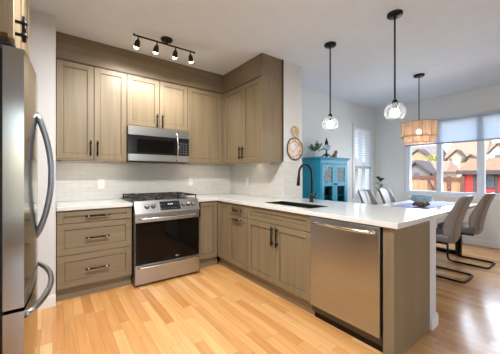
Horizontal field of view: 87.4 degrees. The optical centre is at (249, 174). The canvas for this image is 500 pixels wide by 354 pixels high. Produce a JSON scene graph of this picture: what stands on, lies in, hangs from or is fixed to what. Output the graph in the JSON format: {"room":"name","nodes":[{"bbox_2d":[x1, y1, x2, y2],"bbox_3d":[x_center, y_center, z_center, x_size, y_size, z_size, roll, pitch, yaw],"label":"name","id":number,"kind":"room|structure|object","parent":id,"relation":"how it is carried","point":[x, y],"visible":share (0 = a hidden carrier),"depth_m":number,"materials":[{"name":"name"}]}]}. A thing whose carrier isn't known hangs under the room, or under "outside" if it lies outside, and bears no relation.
{"room":"kitchen","nodes":[
{"label":"kitchen","id":0,"kind":"room"},
{"bbox_2d":[30,9,55,297],"bbox_3d":[-2.414,-0.129,2.489,0.905,2.710,0.780,0,0,-37],"label":"wall","id":1,"kind":"structure","parent":0,"point":[42,25],"depth_m":2.40,"materials":[{"name":"white paint"}]},
{"bbox_2d":[38,295,55,309],"bbox_3d":[-2.176,1.173,2.171,0.905,0.105,0.014,0,0,-37],"label":"baseboard","id":2,"kind":"structure","parent":1,"relation":"attached to","point":[50,301],"depth_m":2.41,"materials":[{"name":"white wood"}]},
{"bbox_2d":[56,59,126,162],"bbox_3d":[-1.821,-0.674,3.022,0.674,1.057,0.382,0,0,-37],"label":"upper cabinet","id":3,"kind":"object","parent":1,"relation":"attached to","point":[91,102],"depth_m":2.88,"materials":[{"name":"beige wood"}]},
{"bbox_2d":[30,0,499,109],"bbox_3d":[2.034,-1.559,1.457,7.080,0.150,7.770,0,0,-37],"label":"ceiling","id":4,"kind":"structure","parent":0,"point":[455,44],"depth_m":2.81,"materials":[{"name":"white paint"}]},
{"bbox_2d":[133,33,194,62],"bbox_3d":[-0.916,-1.392,2.863,0.685,0.183,0.129,0,0,-37],"label":"track light","id":5,"kind":"object","parent":4,"relation":"attached to","point":[166,40],"visible":1,"depth_m":2.83,"materials":[{"name":"brown metal"}]},
{"bbox_2d":[56,31,281,93],"bbox_3d":[-0.893,-1.343,3.183,2.351,0.280,1.253,0,0,-37],"label":"bulkhead","id":6,"kind":"object","parent":4,"relation":"attached to","point":[71,48],"visible":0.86,"depth_m":3.24,"materials":[{"name":"brown wood"}]},
{"bbox_2d":[324,41,335,127],"bbox_3d":[0.912,-0.996,2.976,0.180,0.975,0.180,0,0,-37],"label":"globe pendant","id":7,"kind":"object","parent":4,"relation":"hanging from","point":[329,45],"visible":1,"depth_m":2.96,"materials":[{"name":"black metal"}]},
{"bbox_2d":[387,9,402,117],"bbox_3d":[1.335,-0.996,2.412,0.180,0.975,0.180,0,0,-37],"label":"globe pendant","id":8,"kind":"object","parent":4,"relation":"hanging from","point":[395,14],"visible":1,"depth_m":2.40,"materials":[{"name":"black metal"}]},
{"bbox_2d":[401,73,437,144],"bbox_3d":[2.517,-0.974,3.895,0.472,1.019,0.472,0,0,-37],"label":"drum pendant","id":9,"kind":"object","parent":4,"relation":"hanging from","point":[416,132],"visible":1,"depth_m":3.73,"materials":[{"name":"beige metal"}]},
{"bbox_2d":[38,243,499,353],"bbox_3d":[2.034,1.286,1.457,7.080,0.120,7.770,0,0,-37],"label":"floor","id":10,"kind":"structure","parent":0,"point":[213,309],"depth_m":2.23,"materials":[{"name":"brown wood"}]},
{"bbox_2d":[0,41,53,353],"bbox_3d":[-1.518,0.331,1.310,0.862,1.790,0.910,0,0,-37],"label":"refrigerator","id":11,"kind":"object","parent":10,"relation":"on","point":[20,118],"visible":1,"depth_m":1.13,"materials":[{"name":"metal"}]},
{"bbox_2d":[56,206,131,301],"bbox_3d":[-1.743,0.788,2.916,0.671,0.876,0.660,0,0,-37],"label":"base cabinet","id":12,"kind":"object","parent":10,"relation":"on","point":[94,246],"visible":0.99,"depth_m":2.67,"materials":[{"name":"beige wood"}]},
{"bbox_2d":[56,199,132,210],"bbox_3d":[-1.746,0.329,2.922,0.672,0.037,0.630,0,0,-37],"label":"countertop","id":13,"kind":"structure","parent":12,"relation":"on","point":[108,203],"depth_m":2.76,"materials":[{"name":"white stone"}]},
{"bbox_2d":[121,192,199,285],"bbox_3d":[-1.125,0.736,3.293,0.768,0.980,0.776,0,0,-37],"label":"gas range","id":14,"kind":"object","parent":10,"relation":"on","point":[165,225],"visible":0.99,"depth_m":3.02,"materials":[{"name":"metal"}]},
{"bbox_2d":[121,195,192,202],"bbox_3d":[-1.164,0.296,3.345,0.768,0.030,0.648,0,0,-37],"label":"cooktop","id":15,"kind":"object","parent":14,"relation":"in","point":[180,198],"depth_m":3.15,"materials":[{"name":"metal"}]},
{"bbox_2d":[199,201,217,267],"bbox_3d":[-0.727,0.788,3.679,0.328,0.876,0.660,0,0,-37],"label":"base cabinet","id":16,"kind":"object","parent":10,"relation":"on","point":[208,212],"visible":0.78,"depth_m":3.46,"materials":[{"name":"beige wood"}]},
{"bbox_2d":[218,201,231,270],"bbox_3d":[-0.117,0.788,3.607,0.601,0.876,0.302,0,0,-37],"label":"base cabinet","id":17,"kind":"object","parent":10,"relation":"on","point":[223,207],"visible":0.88,"depth_m":3.43,"materials":[{"name":"beige wood"}]},
{"bbox_2d":[229,203,250,280],"bbox_3d":[0.075,0.788,3.316,0.642,0.876,0.395,0,0,-37],"label":"base cabinet","id":18,"kind":"object","parent":10,"relation":"on","point":[238,217],"visible":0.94,"depth_m":3.13,"materials":[{"name":"beige wood"}]},
{"bbox_2d":[248,206,314,314],"bbox_3d":[0.471,0.788,2.789,0.642,0.876,0.923,0,0,-37],"label":"base cabinet","id":19,"kind":"object","parent":10,"relation":"on","point":[279,242],"visible":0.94,"depth_m":2.55,"materials":[{"name":"beige wood"}]},
{"bbox_2d":[186,193,446,228],"bbox_3d":[0.306,0.329,3.021,1.196,0.037,2.935,0,0,-37],"label":"countertop","id":20,"kind":"structure","parent":19,"relation":"on","point":[392,217],"depth_m":2.27,"materials":[{"name":"white stone"}]},
{"bbox_2d":[264,201,328,208],"bbox_3d":[0.468,0.419,2.751,0.292,0.214,0.662,0,0,-37],"label":"sink","id":21,"kind":"object","parent":20,"relation":"in","point":[302,205],"visible":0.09,"depth_m":2.89,"materials":[{"name":"black metal"}]},
{"bbox_2d":[296,163,317,201],"bbox_3d":[0.627,0.092,2.895,0.268,0.437,0.093,0,0,-37],"label":"kitchen faucet","id":22,"kind":"object","parent":20,"relation":"on","point":[312,197],"visible":0.99,"depth_m":2.94,"materials":[{"name":"black metal"}]},
{"bbox_2d":[302,156,349,201],"bbox_3d":[1.308,0.470,4.522,0.810,1.512,0.446,0,0,-37],"label":"china hutch","id":23,"kind":"object","parent":10,"relation":"on","point":[337,167],"visible":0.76,"depth_m":4.37,"materials":[{"name":"teal paint"}]},
{"bbox_2d":[307,140,323,156],"bbox_3d":[1.131,-0.437,4.435,0.328,0.302,0.278,0,0,-26],"label":"potted plant","id":24,"kind":"object","parent":23,"relation":"on","point":[315,148],"visible":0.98,"depth_m":4.38,"materials":[{"name":"green plant"}]},
{"bbox_2d":[322,138,331,156],"bbox_3d":[1.339,-0.467,4.581,0.168,0.359,0.168,0,0,-37],"label":"oil lamp","id":25,"kind":"object","parent":23,"relation":"on","point":[326,141],"visible":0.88,"depth_m":4.56,"materials":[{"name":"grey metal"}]},
{"bbox_2d":[324,193,343,196],"bbox_3d":[1.292,0.358,4.544,0.688,0.015,0.359,0,0,-37],"label":"shelf","id":26,"kind":"object","parent":23,"relation":"attached to","point":[325,194],"depth_m":4.62,"materials":[{"name":"blue wood"}]},
{"bbox_2d":[311,216,382,352],"bbox_3d":[0.915,0.789,2.166,0.680,0.874,0.598,0,0,-37],"label":"dishwasher","id":27,"kind":"object","parent":10,"relation":"on","point":[347,257],"visible":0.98,"depth_m":1.95,"materials":[{"name":"metal"}]},
{"bbox_2d":[357,189,377,204],"bbox_3d":[2.004,0.733,4.062,0.440,0.983,0.582,0,0,-37],"label":"dining chair","id":28,"kind":"object","parent":10,"relation":"on","point":[366,196],"visible":0.3,"depth_m":4.26,"materials":[{"name":"grey leather"}]},
{"bbox_2d":[378,188,396,203],"bbox_3d":[2.528,0.733,4.455,0.440,0.983,0.582,0,0,-37],"label":"dining chair","id":29,"kind":"object","parent":10,"relation":"on","point":[387,196],"visible":0.24,"depth_m":4.65,"materials":[{"name":"grey leather"}]},
{"bbox_2d":[383,221,429,353],"bbox_3d":[1.155,0.788,1.910,0.601,0.876,0.074,0,0,-37],"label":"end panel","id":30,"kind":"object","parent":10,"relation":"on","point":[406,250],"visible":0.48,"depth_m":1.80,"materials":[{"name":"beige wood"}]},
{"bbox_2d":[378,200,476,254],"bbox_3d":[2.562,0.846,3.935,2.040,0.760,0.920,0,0,-37],"label":"dining table","id":31,"kind":"object","parent":10,"relation":"on","point":[447,208],"visible":0.05,"depth_m":4.00,"materials":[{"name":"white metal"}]},
{"bbox_2d":[393,201,454,209],"bbox_3d":[2.658,0.464,4.007,1.520,0.003,0.460,0,0,-37],"label":"table runner","id":32,"kind":"object","parent":31,"relation":"on","point":[433,204],"visible":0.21,"depth_m":3.93,"materials":[{"name":"fabric"}]},
{"bbox_2d":[409,195,432,206],"bbox_3d":[2.456,0.379,3.738,0.280,0.164,0.281,0,0,-37],"label":"bowl","id":33,"kind":"object","parent":32,"relation":"on","point":[420,200],"visible":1,"depth_m":3.67,"materials":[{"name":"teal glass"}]},
{"bbox_2d":[436,195,473,282],"bbox_3d":[2.385,0.733,3.254,0.440,0.983,0.582,0,0,-37],"label":"dining chair","id":34,"kind":"object","parent":10,"relation":"on","point":[450,233],"visible":0.78,"depth_m":3.05,"materials":[{"name":"grey fabric"}]},
{"bbox_2d":[437,193,495,268],"bbox_3d":[3.064,0.733,3.699,0.440,0.983,0.582,0,0,-37],"label":"dining chair","id":35,"kind":"object","parent":10,"relation":"on","point":[475,225],"visible":0.91,"depth_m":3.50,"materials":[{"name":"grey fabric"}]},
{"bbox_2d":[302,88,375,203],"bbox_3d":[1.622,-0.129,5.137,3.320,2.710,0.150,0,0,-37],"label":"wall","id":36,"kind":"structure","parent":0,"point":[315,106],"depth_m":5.07,"materials":[{"name":"grey paint"}]},
{"bbox_2d":[353,122,373,198],"bbox_3d":[2.422,-0.297,5.703,0.820,1.585,0.125,0,0,-37],"label":"window","id":37,"kind":"structure","parent":36,"relation":"in","point":[355,194],"depth_m":5.74,"materials":[{"name":"plastic"}]},
{"bbox_2d":[355,126,371,168],"bbox_3d":[2.447,-0.572,5.670,0.650,0.885,0.043,0,0,-37],"label":"blind","id":38,"kind":"object","parent":37,"relation":"attached to","point":[359,130],"visible":0.86,"depth_m":5.65,"materials":[{"name":"white plastic"}]},
{"bbox_2d":[270,60,435,316],"bbox_3d":[0.684,-0.129,3.331,0.348,2.710,2.912,0,0,-37],"label":"wall","id":39,"kind":"structure","parent":0,"point":[292,72],"depth_m":3.43,"materials":[{"name":"white paint"}]},
{"bbox_2d":[221,76,281,164],"bbox_3d":[-0.011,-0.678,3.639,0.392,1.048,0.922,0,0,-37],"label":"upper cabinet","id":40,"kind":"object","parent":39,"relation":"attached to","point":[251,113],"visible":1,"depth_m":3.36,"materials":[{"name":"beige wood"}]},
{"bbox_2d":[230,162,282,198],"bbox_3d":[0.051,0.072,3.877,0.009,0.477,1.261,0,0,-37],"label":"wall tiles","id":41,"kind":"structure","parent":39,"relation":"attached to","point":[265,180],"depth_m":3.77,"materials":[{"name":"white tile"}]},
{"bbox_2d":[282,59,283,161],"bbox_3d":[0.424,-0.827,3.377,0.014,1.314,0.017,0,0,-37],"label":"trim","id":42,"kind":"structure","parent":39,"relation":"attached to","point":[282,59],"depth_m":3.37,"materials":[{"name":"brown wood"}]},
{"bbox_2d":[283,161,301,198],"bbox_3d":[0.572,0.070,3.474,0.357,0.481,0.009,0,0,-37],"label":"tiles","id":43,"kind":"structure","parent":39,"relation":"attached to","point":[290,169],"depth_m":3.45,"materials":[{"name":"white tile"}]},
{"bbox_2d":[287,137,302,159],"bbox_3d":[0.596,-0.342,3.484,0.304,0.304,0.021,0,0,-37],"label":"wall plate","id":44,"kind":"object","parent":39,"relation":"attached to","point":[294,146],"visible":1,"depth_m":3.48,"materials":[{"name":"beige ceramic"}]},
{"bbox_2d":[291,126,298,136],"bbox_3d":[0.594,-0.574,3.483,0.140,0.140,0.021,0,0,-37],"label":"wall plate","id":45,"kind":"object","parent":39,"relation":"attached to","point":[294,130],"visible":1,"depth_m":3.48,"materials":[{"name":"wicker"}]},
{"bbox_2d":[430,312,437,329],"bbox_3d":[0.988,1.173,2.756,0.135,0.105,1.656,0,0,-37],"label":"baseboard","id":46,"kind":"structure","parent":39,"relation":"attached to","point":[434,318],"depth_m":2.08,"materials":[{"name":"white wood"}]},
{"bbox_2d":[375,176,386,203],"bbox_3d":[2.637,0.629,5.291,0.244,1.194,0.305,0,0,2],"label":"flower vase","id":47,"kind":"object","parent":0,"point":[378,198],"visible":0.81,"depth_m":5.26,"materials":[{"name":"white ceramic"}]},
{"bbox_2d":[376,85,499,242],"bbox_3d":[4.991,-0.129,3.289,0.150,2.710,6.850,0,0,-37],"label":"wall","id":48,"kind":"structure","parent":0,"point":[390,148],"depth_m":5.31,"materials":[{"name":"grey paint"}]},
{"bbox_2d":[402,141,499,204],"bbox_3d":[3.847,-0.289,4.763,0.150,1.570,1.960,0,0,-37],"label":"window","id":49,"kind":"structure","parent":48,"relation":"attached to","point":[439,194],"depth_m":4.98,"materials":[{"name":"plastic"}]},
{"bbox_2d":[405,110,499,146],"bbox_3d":[3.790,-0.823,4.717,0.060,0.488,1.875,0,0,-37],"label":"roller shade","id":50,"kind":"object","parent":48,"relation":"attached to","point":[482,126],"visible":0.72,"depth_m":4.63,"materials":[{"name":"fabric"}]},
{"bbox_2d":[462,237,499,248],"bbox_3d":[4.925,1.173,3.240,0.014,0.105,6.850,0,0,-37],"label":"baseboard","id":51,"kind":"structure","parent":48,"relation":"attached to","point":[491,244],"depth_m":4.49,"materials":[{"name":"white wood"}]},
{"bbox_3d":[-1.168,-0.129,3.836,2.705,2.710,0.120,0,0,-37],"label":"wall","id":52,"kind":"structure","parent":0,"visible":0},
{"bbox_2d":[56,161,229,201],"bbox_3d":[-1.268,0.068,3.680,2.356,0.485,0.009,0,0,-37],"label":"wall tiles","id":53,"kind":"structure","parent":52,"relation":"attached to","point":[75,181],"depth_m":3.46,"materials":[{"name":"white tile"}]},
{"bbox_2d":[98,179,103,188],"bbox_3d":[-1.842,0.114,3.239,0.072,0.116,0.008,0,0,-37],"label":"wall outlet","id":54,"kind":"object","parent":53,"relation":"attached to","point":[100,181],"visible":1,"depth_m":3.23,"materials":[{"name":"plastic"}]},
{"bbox_2d":[188,178,192,185],"bbox_3d":[-0.897,0.108,3.949,0.072,0.116,0.008,0,0,-37],"label":"wall outlet","id":55,"kind":"object","parent":53,"relation":"attached to","point":[190,180],"visible":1,"depth_m":3.94,"materials":[{"name":"plastic"}]},
{"bbox_2d":[127,74,187,131],"bbox_3d":[-1.246,-0.893,3.453,0.764,0.618,0.382,0,0,-37],"label":"upper cabinet","id":56,"kind":"object","parent":52,"relation":"attached to","point":[151,103],"visible":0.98,"depth_m":3.30,"materials":[{"name":"beige wood"}]},
{"bbox_2d":[125,125,188,163],"bbox_3d":[-1.226,-0.368,3.427,0.758,0.424,0.442,0,0,-37],"label":"microwave","id":57,"kind":"object","parent":56,"relation":"attached to","point":[144,144],"visible":0.99,"depth_m":3.27,"materials":[{"name":"metal"}]},
{"bbox_2d":[182,87,222,164],"bbox_3d":[-0.728,-0.678,3.868,0.562,1.048,0.341,0,0,-37],"label":"upper cabinet","id":58,"kind":"object","parent":52,"relation":"attached to","point":[203,107],"visible":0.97,"depth_m":3.72,"materials":[{"name":"beige wood"}]},
{"bbox_3d":[-0.738,-0.129,-0.623,0.150,2.710,7.770,0,0,-37],"label":"wall","id":59,"kind":"structure","parent":0,"visible":0},
{"bbox_2d":[0,0,36,77],"bbox_3d":[-1.550,-1.028,1.264,0.776,0.908,0.935,0,0,-37],"label":"upper cabinet","id":60,"kind":"object","parent":59,"relation":"attached to","point":[14,14],"visible":0.42,"depth_m":1.15,"materials":[{"name":"beige wood"}]},
{"label":"outside","id":61,"kind":"structure","parent":0,"visible":0},
{"bbox_3d":[41.876,1.926,67.331,135.720,0.200,130.000,0,0,-37],"label":"ground","id":62,"kind":"structure","parent":61,"visible":0},
{"bbox_2d":[355,158,364,191],"bbox_3d":[1.984,-0.474,18.631,10.800,4.600,8.800,0,0,-37],"label":"house","id":63,"kind":"structure","parent":62,"relation":"on","point":[356,170],"depth_m":17.56,"materials":[{"name":"white"}]},
{"bbox_2d":[412,176,433,190],"bbox_3d":[5.972,0.911,9.978,0.110,1.830,2.130,0,0,-37],"label":"fence","id":64,"kind":"object","parent":62,"relation":"on","point":[422,184],"visible":0.12,"depth_m":9.55,"materials":[{"name":"brown wood"}]},
{"bbox_2d":[412,145,446,161],"bbox_3d":[53.388,-3.574,82.162,14.700,10.800,13.300,0,0,-37],"label":"house","id":65,"kind":"structure","parent":62,"relation":"on","point":[419,152],"depth_m":77.09,"materials":[{"name":"beige"}]},
{"bbox_2d":[424,154,435,160],"bbox_3d":[37.219,-1.170,53.295,3.587,5.992,3.624,0,0,-37],"label":"tree","id":66,"kind":"object","parent":62,"relation":"on","point":[430,154],"visible":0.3,"depth_m":53.54,"materials":[{"name":"yellow plant"}]},
{"bbox_2d":[426,178,433,190],"bbox_3d":[6.521,0.976,8.889,0.100,1.719,0.979,0,0,-27],"label":"plank","id":67,"kind":"object","parent":62,"relation":"on","point":[427,179],"visible":0.36,"depth_m":9.19,"materials":[{"name":"brown wood"}]},
{"bbox_2d":[412,160,458,179],"bbox_3d":[25.806,-0.099,38.950,8.700,3.850,7.300,0,0,-37],"label":"house","id":68,"kind":"structure","parent":62,"relation":"on","point":[419,167],"depth_m":36.10,"materials":[{"name":"beige"}]},
{"bbox_2d":[434,176,464,191],"bbox_3d":[6.464,0.936,8.490,0.110,1.780,0.800,0,0,-37],"label":"fence","id":69,"kind":"object","parent":62,"relation":"on","point":[450,184],"visible":0.28,"depth_m":8.40,"materials":[{"name":"brown wood"}]},
{"bbox_2d":[444,140,492,176],"bbox_3d":[62.841,-4.274,74.565,14.700,12.200,9.200,0,0,-37],"label":"house","id":70,"kind":"structure","parent":62,"relation":"on","point":[459,154],"depth_m":71.83,"materials":[{"name":"beige"}]},
{"bbox_2d":[456,158,499,193],"bbox_3d":[12.470,0.501,12.123,3.640,2.650,3.800,0,0,-37],"label":"garden shed","id":71,"kind":"object","parent":62,"relation":"on","point":[469,169],"visible":0.54,"depth_m":12.18,"materials":[{"name":"red"}]},
{"bbox_2d":[486,142,499,157],"bbox_3d":[62.416,-3.074,61.805,14.700,9.800,9.700,0,0,-37],"label":"house","id":72,"kind":"structure","parent":62,"relation":"on","point":[494,150],"depth_m":59.57,"materials":[{"name":"beige"}]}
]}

